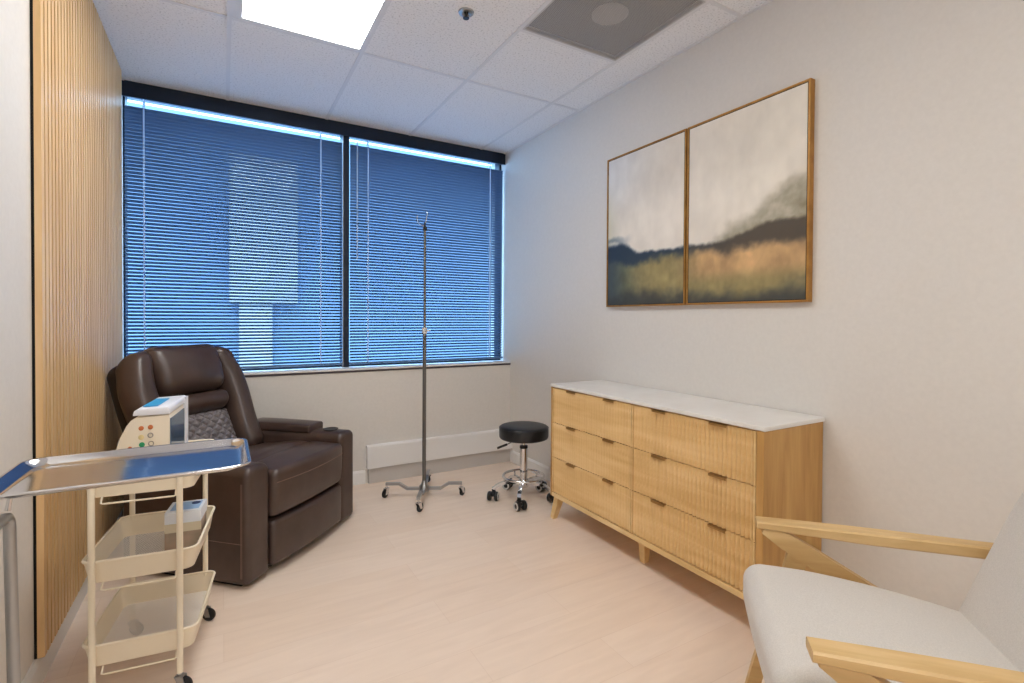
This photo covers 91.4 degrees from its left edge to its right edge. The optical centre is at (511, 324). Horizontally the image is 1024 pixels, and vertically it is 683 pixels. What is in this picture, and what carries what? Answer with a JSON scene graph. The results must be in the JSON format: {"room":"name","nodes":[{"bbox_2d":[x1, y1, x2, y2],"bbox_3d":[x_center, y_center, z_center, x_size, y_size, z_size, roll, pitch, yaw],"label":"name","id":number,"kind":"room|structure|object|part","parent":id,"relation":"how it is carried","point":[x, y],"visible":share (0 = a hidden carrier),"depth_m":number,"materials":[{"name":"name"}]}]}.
{"room":"medical treatment room","nodes":[
{"label":"medical treatment room","id":0,"kind":"room"},
{"bbox_2d":[0,0,128,682],"bbox_3d":[-0.976,-0.116,0.520,0.120,2.800,6.120,0,1,-30],"label":"wall","id":1,"kind":"structure","parent":0,"point":[16,425],"depth_m":1.46,"materials":[{"name":"paint"}]},
{"bbox_2d":[22,511,121,682],"bbox_3d":[-0.865,1.137,0.465,0.014,0.096,5.639,0,1,-30],"label":"baseboard","id":2,"kind":"structure","parent":1,"relation":"attached to","point":[37,672],"depth_m":1.75,"materials":[{"name":"white"}]},
{"bbox_2d":[30,0,122,658],"bbox_3d":[-1.882,-0.190,2.233,0.026,2.498,1.495,0,1,-30],"label":"wall panel","id":3,"kind":"object","parent":1,"relation":"attached to","point":[76,72],"visible":0.83,"depth_m":1.89,"materials":[{"name":"brown wood"}]},
{"bbox_2d":[244,363,510,482],"bbox_3d":[-1.237,0.731,3.707,2.615,0.820,0.364,0,1,-30],"label":"wall","id":4,"kind":"structure","parent":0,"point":[377,407],"depth_m":3.69,"materials":[{"name":"paint"}]},
{"bbox_2d":[122,470,365,516],"bbox_3d":[-1.661,1.097,3.254,1.394,0.096,0.014,0,1,-30],"label":"baseboard","id":5,"kind":"structure","parent":4,"relation":"attached to","point":[358,476],"depth_m":3.57,"materials":[{"name":"white"}]},
{"bbox_2d":[122,80,505,370],"bbox_3d":[-1.230,-0.559,3.691,2.615,1.800,0.152,0,1,-30],"label":"window","id":6,"kind":"structure","parent":4,"relation":"attached to","point":[129,88],"depth_m":3.63,"materials":[{"name":"grey metal"}]},
{"bbox_2d":[124,96,342,368],"bbox_3d":[-1.779,-0.556,3.314,1.266,1.692,0.030,0,1,-30],"label":"window blind","id":7,"kind":"object","parent":6,"relation":"attached to","point":[321,151],"visible":0.94,"depth_m":3.29,"materials":[{"name":"blue"}]},
{"bbox_3d":[-1.784,0.283,3.325,1.266,0.014,0.024,0,1,-30],"label":"rail","id":8,"kind":"part","parent":7,"relation":"part of","materials":[{"name":"blue"}]},
{"bbox_2d":[127,97,493,164],"bbox_3d":[-1.290,-1.498,3.790,2.855,0.125,0.105,0,1,-30],"label":"trim","id":9,"kind":"structure","parent":6,"relation":"attached to","point":[128,98],"depth_m":3.63,"materials":[{"name":"paint"}]},
{"bbox_2d":[349,137,502,363],"bbox_3d":[-0.630,-0.558,3.969,1.282,1.692,0.046,0,1,-30],"label":"window blind","id":10,"kind":"object","parent":6,"relation":"attached to","point":[395,163],"visible":1,"depth_m":3.94,"materials":[{"name":"blue"}]},
{"bbox_3d":[-0.639,0.281,3.986,1.282,0.014,0.024,0,1,-30],"label":"rail","id":11,"kind":"part","parent":10,"relation":"part of","materials":[{"name":"blue"}]},
{"bbox_2d":[243,360,510,374],"bbox_3d":[-1.186,0.317,3.616,2.615,0.012,0.171,0,1,-30],"label":"trim","id":12,"kind":"structure","parent":4,"relation":"attached to","point":[305,370],"depth_m":3.64,"materials":[{"name":"white paint"}]},
{"bbox_2d":[366,429,512,483],"bbox_3d":[-0.525,1.005,3.889,1.199,0.276,0.048,0,1,-30],"label":"baseboard heater","id":13,"kind":"object","parent":4,"relation":"attached to","point":[387,461],"visible":0.87,"depth_m":3.84,"materials":[{"name":"white metal"}]},
{"bbox_2d":[43,461,764,682],"bbox_3d":[0.285,1.234,1.074,2.855,0.100,5.780,0,1,-30],"label":"floor","id":14,"kind":"structure","parent":0,"point":[469,587],"depth_m":2.04,"materials":[{"name":"plastic"}]},
{"bbox_2d":[0,499,20,682],"bbox_3d":[-0.806,0.760,1.098,0.477,0.834,0.516,0,1,-30],"label":"tray stand","id":15,"kind":"object","parent":14,"relation":"on","point":[8,525],"visible":0.44,"depth_m":1.01,"materials":[{"name":"silver metal"}]},
{"bbox_3d":[-1.015,0.360,1.021,0.033,0.035,0.010,0,1,-30],"label":"support rod","id":16,"kind":"part","parent":15,"relation":"part of","materials":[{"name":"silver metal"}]},
{"bbox_2d":[0,438,250,499],"bbox_3d":[-0.891,0.333,1.185,0.474,0.018,0.311,0,1,-30],"label":"tray","id":17,"kind":"object","parent":15,"relation":"on","point":[89,470],"visible":1,"depth_m":1.19,"materials":[{"name":"silver metal"}]},
{"bbox_2d":[81,439,215,682],"bbox_3d":[-1.231,0.808,1.732,0.309,0.718,0.433,0,1,-23],"label":"utility cart","id":18,"kind":"object","parent":14,"relation":"on","point":[99,568],"visible":0.8,"depth_m":1.61,"materials":[{"name":"beige paint"}]},
{"bbox_3d":[-1.264,0.791,1.502,0.018,0.633,0.018,0,1,-23],"label":"post","id":19,"kind":"part","parent":18,"relation":"part of","materials":[{"name":"beige metal"}]},
{"bbox_3d":[-1.420,0.785,1.870,0.018,0.633,0.018,0,1,-23],"label":"post","id":20,"kind":"part","parent":18,"relation":"part of","materials":[{"name":"beige metal"}]},
{"bbox_3d":[-1.155,1.048,1.552,0.196,0.022,0.017,0,1,-23],"label":"wire rail","id":21,"kind":"part","parent":18,"relation":"part of","materials":[{"name":"beige metal"}]},
{"bbox_3d":[-1.153,0.792,1.548,0.196,0.022,0.017,0,1,-23],"label":"wire rail","id":22,"kind":"part","parent":18,"relation":"part of","materials":[{"name":"beige metal"}]},
{"bbox_3d":[-1.152,0.531,1.545,0.196,0.022,0.017,0,1,-23],"label":"wire rail","id":23,"kind":"part","parent":18,"relation":"part of","materials":[{"name":"beige metal"}]},
{"bbox_2d":[116,395,187,449],"bbox_3d":[-1.256,0.393,1.747,0.165,0.253,0.273,0,1,-23],"label":"medical device","id":24,"kind":"object","parent":18,"relation":"on","point":[163,420],"visible":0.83,"depth_m":1.65,"materials":[{"name":"beige plastic"}]},
{"bbox_3d":[-1.231,0.394,1.886,0.011,0.247,0.032,0,1,-23],"label":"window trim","id":25,"kind":"part","parent":24,"relation":"part of","materials":[{"name":"white plastic"}]},
{"bbox_3d":[-1.057,0.791,1.590,0.018,0.633,0.018,0,1,-23],"label":"post","id":26,"kind":"part","parent":18,"relation":"part of","materials":[{"name":"beige metal"}]},
{"bbox_2d":[164,512,205,549],"bbox_3d":[-1.167,0.735,1.789,0.108,0.094,0.111,0,1,-23],"label":"carton","id":27,"kind":"object","parent":18,"relation":"on","point":[192,531],"visible":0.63,"depth_m":1.74,"materials":[{"name":"beige cardboard"}]},
{"bbox_2d":[164,499,206,524],"bbox_3d":[-1.165,0.667,1.789,0.108,0.042,0.115,0,1,-22],"label":"glove box","id":28,"kind":"object","parent":27,"relation":"on","point":[193,510],"visible":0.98,"depth_m":1.75,"materials":[{"name":"white cardboard"}]},
{"bbox_2d":[170,500,202,510],"bbox_3d":[-1.165,0.648,1.792,0.086,0.002,0.080,0,1,-22],"label":"print","id":29,"kind":"object","parent":28,"relation":"on","point":[192,504],"depth_m":1.79,"materials":[{"name":"blue"}]},
{"bbox_3d":[-1.204,0.785,1.962,0.018,0.633,0.018,0,1,-23],"label":"post","id":30,"kind":"part","parent":18,"relation":"part of","materials":[{"name":"beige metal"}]},
{"bbox_2d":[107,344,352,585],"bbox_3d":[-1.460,0.633,2.683,0.963,1.040,0.854,1,1,14],"label":"recliner","id":31,"kind":"object","parent":14,"relation":"on","point":[297,483],"visible":0.56,"depth_m":2.49,"materials":[{"name":"brown leather"}]},
{"bbox_3d":[-1.475,0.883,2.326,0.710,0.522,0.146,1,1,14],"label":"armrest","id":32,"kind":"part","parent":31,"relation":"part of","materials":[{"name":"brown leather"}]},
{"bbox_3d":[-1.638,0.620,2.691,0.157,0.291,0.396,1,1,14],"label":"quilted panel","id":33,"kind":"part","parent":31,"relation":"part of","materials":[{"name":"grey fabric"}]},
{"bbox_3d":[-1.425,1.133,2.679,0.660,0.041,0.787,1,1,14],"label":"frame","id":34,"kind":"part","parent":31,"relation":"part of","materials":[{"name":"black leather"}]},
{"bbox_2d":[249,441,341,516],"bbox_3d":[-1.273,0.773,2.637,0.568,0.241,0.554,1,1,14],"label":"seat cushion","id":35,"kind":"object","parent":31,"relation":"on","point":[300,473],"depth_m":2.53,"materials":[{"name":"brown leather"}]},
{"bbox_3d":[-1.130,1.013,2.604,0.246,0.212,0.554,1,1,14],"label":"footrest panel","id":36,"kind":"part","parent":31,"relation":"part of","materials":[{"name":"brown leather"}]},
{"bbox_3d":[-1.303,0.876,3.009,0.710,0.522,0.146,1,1,14],"label":"armrest","id":37,"kind":"part","parent":31,"relation":"part of","materials":[{"name":"brown leather"}]},
{"bbox_2d":[382,212,464,511],"bbox_3d":[-0.596,0.199,3.343,0.429,1.902,0.451,1,1,38],"label":"stand","id":38,"kind":"object","parent":14,"relation":"on","point":[423,487],"visible":1,"depth_m":3.33,"materials":[{"name":"grey metal"}]},
{"bbox_3d":[-0.725,1.077,3.340,0.233,0.049,0.024,0,1,-3],"label":"leg","id":39,"kind":"part","parent":38,"relation":"part of","materials":[{"name":"silver metal"}]},
{"bbox_3d":[-0.581,1.080,3.195,0.024,0.049,0.265,0,1,-3],"label":"leg","id":40,"kind":"part","parent":38,"relation":"part of","materials":[{"name":"silver metal"}]},
{"bbox_3d":[-0.597,1.076,3.499,0.024,0.049,0.265,0,1,-3],"label":"leg","id":41,"kind":"part","parent":38,"relation":"part of","materials":[{"name":"silver metal"}]},
{"bbox_3d":[-0.453,1.079,3.354,0.233,0.049,0.024,0,1,-3],"label":"leg","id":42,"kind":"part","parent":38,"relation":"part of","materials":[{"name":"silver metal"}]},
{"bbox_2d":[487,421,553,510],"bbox_3d":[0.060,0.908,3.341,0.473,0.491,0.461,0,1,-30],"label":"stool","id":43,"kind":"object","parent":14,"relation":"on","point":[523,432],"visible":0.96,"depth_m":3.25,"materials":[{"name":"black leather"}]},
{"bbox_3d":[-0.042,1.060,3.306,0.182,0.056,0.024,0,1,-9],"label":"leg","id":44,"kind":"part","parent":43,"relation":"part of","materials":[{"name":"silver metal"}]},
{"bbox_3d":[0.022,1.059,3.431,0.024,0.056,0.182,0,1,-27],"label":"leg","id":45,"kind":"part","parent":43,"relation":"part of","materials":[{"name":"silver metal"}]},
{"bbox_3d":[0.058,1.062,3.206,0.024,0.056,0.182,0,1,9],"label":"leg","id":46,"kind":"part","parent":43,"relation":"part of","materials":[{"name":"silver metal"}]},
{"bbox_3d":[0.078,0.707,3.320,0.329,0.089,0.329,0,1,-30],"label":"seat","id":47,"kind":"part","parent":43,"relation":"part of","materials":[{"name":"black leather"}]},
{"bbox_3d":[0.161,1.060,3.409,0.024,0.056,0.182,1,1,45],"label":"leg","id":48,"kind":"part","parent":43,"relation":"part of","materials":[{"name":"silver metal"}]},
{"bbox_3d":[0.183,1.062,3.270,0.182,0.056,0.024,1,1,27],"label":"leg","id":49,"kind":"part","parent":43,"relation":"part of","materials":[{"name":"silver metal"}]},
{"bbox_2d":[550,380,824,641],"bbox_3d":[0.736,0.764,2.499,0.397,0.808,1.373,0,1,-30],"label":"dresser","id":50,"kind":"object","parent":14,"relation":"on","point":[687,478],"visible":0.98,"depth_m":2.13,"materials":[{"name":"brown wood"}]},
{"bbox_3d":[0.273,1.089,2.991,0.064,0.140,0.066,0,1,-30],"label":"leg","id":51,"kind":"part","parent":50,"relation":"part of","materials":[{"name":"brown wood"}]},
{"bbox_3d":[0.402,0.694,3.081,0.387,0.650,0.014,0,1,-30],"label":"panel","id":52,"kind":"part","parent":50,"relation":"part of","materials":[{"name":"brown wood"}]},
{"bbox_3d":[0.334,0.794,2.818,0.019,0.010,0.080,0,1,-30],"label":"handle","id":53,"kind":"part","parent":50,"relation":"part of","materials":[{"name":"gold metal"}]},
{"bbox_3d":[0.412,0.893,2.698,0.019,0.202,0.659,0,1,-30],"label":"drawer","id":54,"kind":"part","parent":50,"relation":"part of","materials":[{"name":"brown wood"}]},
{"bbox_3d":[0.414,0.687,2.695,0.019,0.202,0.659,0,1,-30],"label":"drawer","id":55,"kind":"part","parent":50,"relation":"part of","materials":[{"name":"brown wood"}]},
{"bbox_3d":[0.415,0.481,2.692,0.019,0.202,0.659,0,1,-30],"label":"drawer","id":56,"kind":"part","parent":50,"relation":"part of","materials":[{"name":"brown wood"}]},
{"bbox_3d":[0.493,0.592,2.541,0.019,0.010,0.080,0,1,-30],"label":"handle","id":57,"kind":"part","parent":50,"relation":"part of","materials":[{"name":"gold metal"}]},
{"bbox_3d":[0.492,0.798,2.544,0.019,0.010,0.080,0,1,-30],"label":"handle","id":58,"kind":"part","parent":50,"relation":"part of","materials":[{"name":"brown wood"}]},
{"bbox_3d":[0.652,1.098,2.462,0.048,0.140,0.048,0,1,-30],"label":"leg","id":59,"kind":"part","parent":50,"relation":"part of","materials":[{"name":"brown wood"}]},
{"bbox_3d":[0.663,0.391,2.246,0.019,0.010,0.080,0,1,-30],"label":"handle","id":60,"kind":"part","parent":50,"relation":"part of","materials":[{"name":"brown wood"}]},
{"bbox_3d":[0.661,0.803,2.251,0.019,0.010,0.080,0,1,-30],"label":"handle","id":61,"kind":"part","parent":50,"relation":"part of","materials":[{"name":"brown wood"}]},
{"bbox_3d":[0.662,0.597,2.249,0.019,0.010,0.080,0,1,-30],"label":"handle","id":62,"kind":"part","parent":50,"relation":"part of","materials":[{"name":"gold metal"}]},
{"bbox_3d":[0.741,0.903,2.128,0.019,0.202,0.644,0,1,-30],"label":"drawer","id":63,"kind":"part","parent":50,"relation":"part of","materials":[{"name":"brown wood"}]},
{"bbox_3d":[0.743,0.696,2.126,0.019,0.202,0.644,0,1,-30],"label":"drawer","id":64,"kind":"part","parent":50,"relation":"part of","materials":[{"name":"brown wood"}]},
{"bbox_3d":[0.744,0.490,2.123,0.019,0.202,0.644,0,1,-30],"label":"drawer","id":65,"kind":"part","parent":50,"relation":"part of","materials":[{"name":"brown wood"}]},
{"bbox_3d":[0.818,0.395,1.978,0.019,0.010,0.080,0,1,-30],"label":"handle","id":66,"kind":"part","parent":50,"relation":"part of","materials":[{"name":"brown wood"}]},
{"bbox_3d":[0.817,0.601,1.981,0.019,0.010,0.080,0,1,-30],"label":"handle","id":67,"kind":"part","parent":50,"relation":"part of","materials":[{"name":"brown wood"}]},
{"bbox_3d":[0.816,0.808,1.984,0.019,0.010,0.080,0,1,-30],"label":"handle","id":68,"kind":"part","parent":50,"relation":"part of","materials":[{"name":"brown wood"}]},
{"bbox_3d":[1.071,0.712,1.923,0.387,0.650,0.030,0,1,-30],"label":"panel","id":69,"kind":"part","parent":50,"relation":"part of","materials":[{"name":"brown wood"}]},
{"bbox_2d":[743,491,1023,682],"bbox_3d":[0.908,0.763,1.065,0.738,0.857,0.633,1,1,18],"label":"armchair","id":70,"kind":"object","parent":14,"relation":"on","point":[831,624],"visible":1,"depth_m":1.12,"materials":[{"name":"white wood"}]},
{"bbox_3d":[0.734,0.904,1.422,0.192,0.562,0.021,1,1,18],"label":"leg","id":71,"kind":"part","parent":70,"relation":"part of","materials":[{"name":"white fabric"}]},
{"bbox_3d":[1.014,0.573,1.333,0.660,0.033,0.053,1,1,18],"label":"armrest","id":72,"kind":"part","parent":70,"relation":"part of","materials":[{"name":"brown wood"}]},
{"bbox_2d":[743,564,1019,682],"bbox_3d":[0.841,0.748,1.086,0.576,0.194,0.496,1,1,18],"label":"seat cushion","id":73,"kind":"object","parent":70,"relation":"on","point":[784,606],"depth_m":1.11,"materials":[{"name":"grey fabric"}]},
{"bbox_3d":[0.839,0.579,0.781,0.660,0.033,0.055,1,1,18],"label":"armrest","id":74,"kind":"part","parent":70,"relation":"part of","materials":[{"name":"brown wood"}]},
{"bbox_3d":[1.145,0.558,0.988,0.244,0.443,0.496,1,1,18],"label":"backrest","id":75,"kind":"part","parent":70,"relation":"part of","materials":[{"name":"grey fabric"}]},
{"bbox_2d":[93,0,772,153],"bbox_3d":[0.204,-1.467,1.206,2.855,0.104,6.165,0,1,-30],"label":"ceiling","id":76,"kind":"structure","parent":0,"point":[484,81],"depth_m":2.76,"materials":[{"name":"tile"}]},
{"bbox_2d":[232,0,385,50],"bbox_3d":[-0.755,-1.443,1.966,0.590,0.022,1.200,0,1,-30],"label":"recessed light","id":77,"kind":"object","parent":76,"relation":"in","point":[344,23],"visible":0.9,"depth_m":2.34,"materials":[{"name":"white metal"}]},
{"bbox_2d":[458,7,473,19],"bbox_3d":[-0.211,-1.420,2.293,0.072,0.030,0.072,0,1,-30],"label":"sprinkler head","id":78,"kind":"object","parent":76,"relation":"attached to","point":[465,15],"visible":1,"depth_m":2.28},
{"bbox_2d":[523,0,705,60],"bbox_3d":[0.454,-1.442,2.312,0.590,0.029,0.590,0,1,-30],"label":"ceiling vent","id":79,"kind":"object","parent":76,"relation":"in","point":[606,26],"visible":0.99,"depth_m":2.37,"materials":[{"name":"grey metal"}]},
{"bbox_2d":[491,0,1023,610],"bbox_3d":[1.392,-0.121,1.888,0.120,2.800,6.120,0,1,-30],"label":"wall","id":80,"kind":"structure","parent":0,"point":[908,344],"depth_m":1.89,"materials":[{"name":"paint"}]},
{"bbox_2d":[510,449,550,480],"bbox_3d":[1.387,1.133,1.767,0.014,0.096,5.639,0,1,-30],"label":"baseboard","id":81,"kind":"structure","parent":80,"relation":"attached to","point":[514,456],"depth_m":3.87,"materials":[{"name":"white paint"}]},
{"bbox_2d":[606,128,687,306],"bbox_3d":[0.752,-0.559,2.841,0.031,0.906,0.609,0,1,-30],"label":"framed painting","id":82,"kind":"object","parent":80,"relation":"attached to","point":[647,184],"visible":1,"depth_m":2.80,"materials":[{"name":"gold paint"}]},
{"bbox_2d":[686,78,814,304],"bbox_3d":[1.064,-0.551,2.302,0.031,0.906,0.620,0,1,-30],"label":"framed painting","id":83,"kind":"object","parent":80,"relation":"attached to","point":[750,166],"visible":1,"depth_m":2.25,"materials":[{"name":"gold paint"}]},
{"label":"outside","id":84,"kind":"structure","parent":0,"visible":0},
{"bbox_3d":[-16.114,8.846,27.909,80.000,0.200,55.800,0,1,-30],"label":"ground","id":85,"kind":"structure","parent":84,"visible":0},
{"bbox_2d":[128,102,490,365],"bbox_3d":[-7.685,1.430,17.298,32.000,15.000,4.400,0,1,-30],"label":"office building","id":86,"kind":"structure","parent":85,"relation":"on","point":[129,103],"depth_m":15.64,"materials":[{"name":"blue glass"}]}
]}

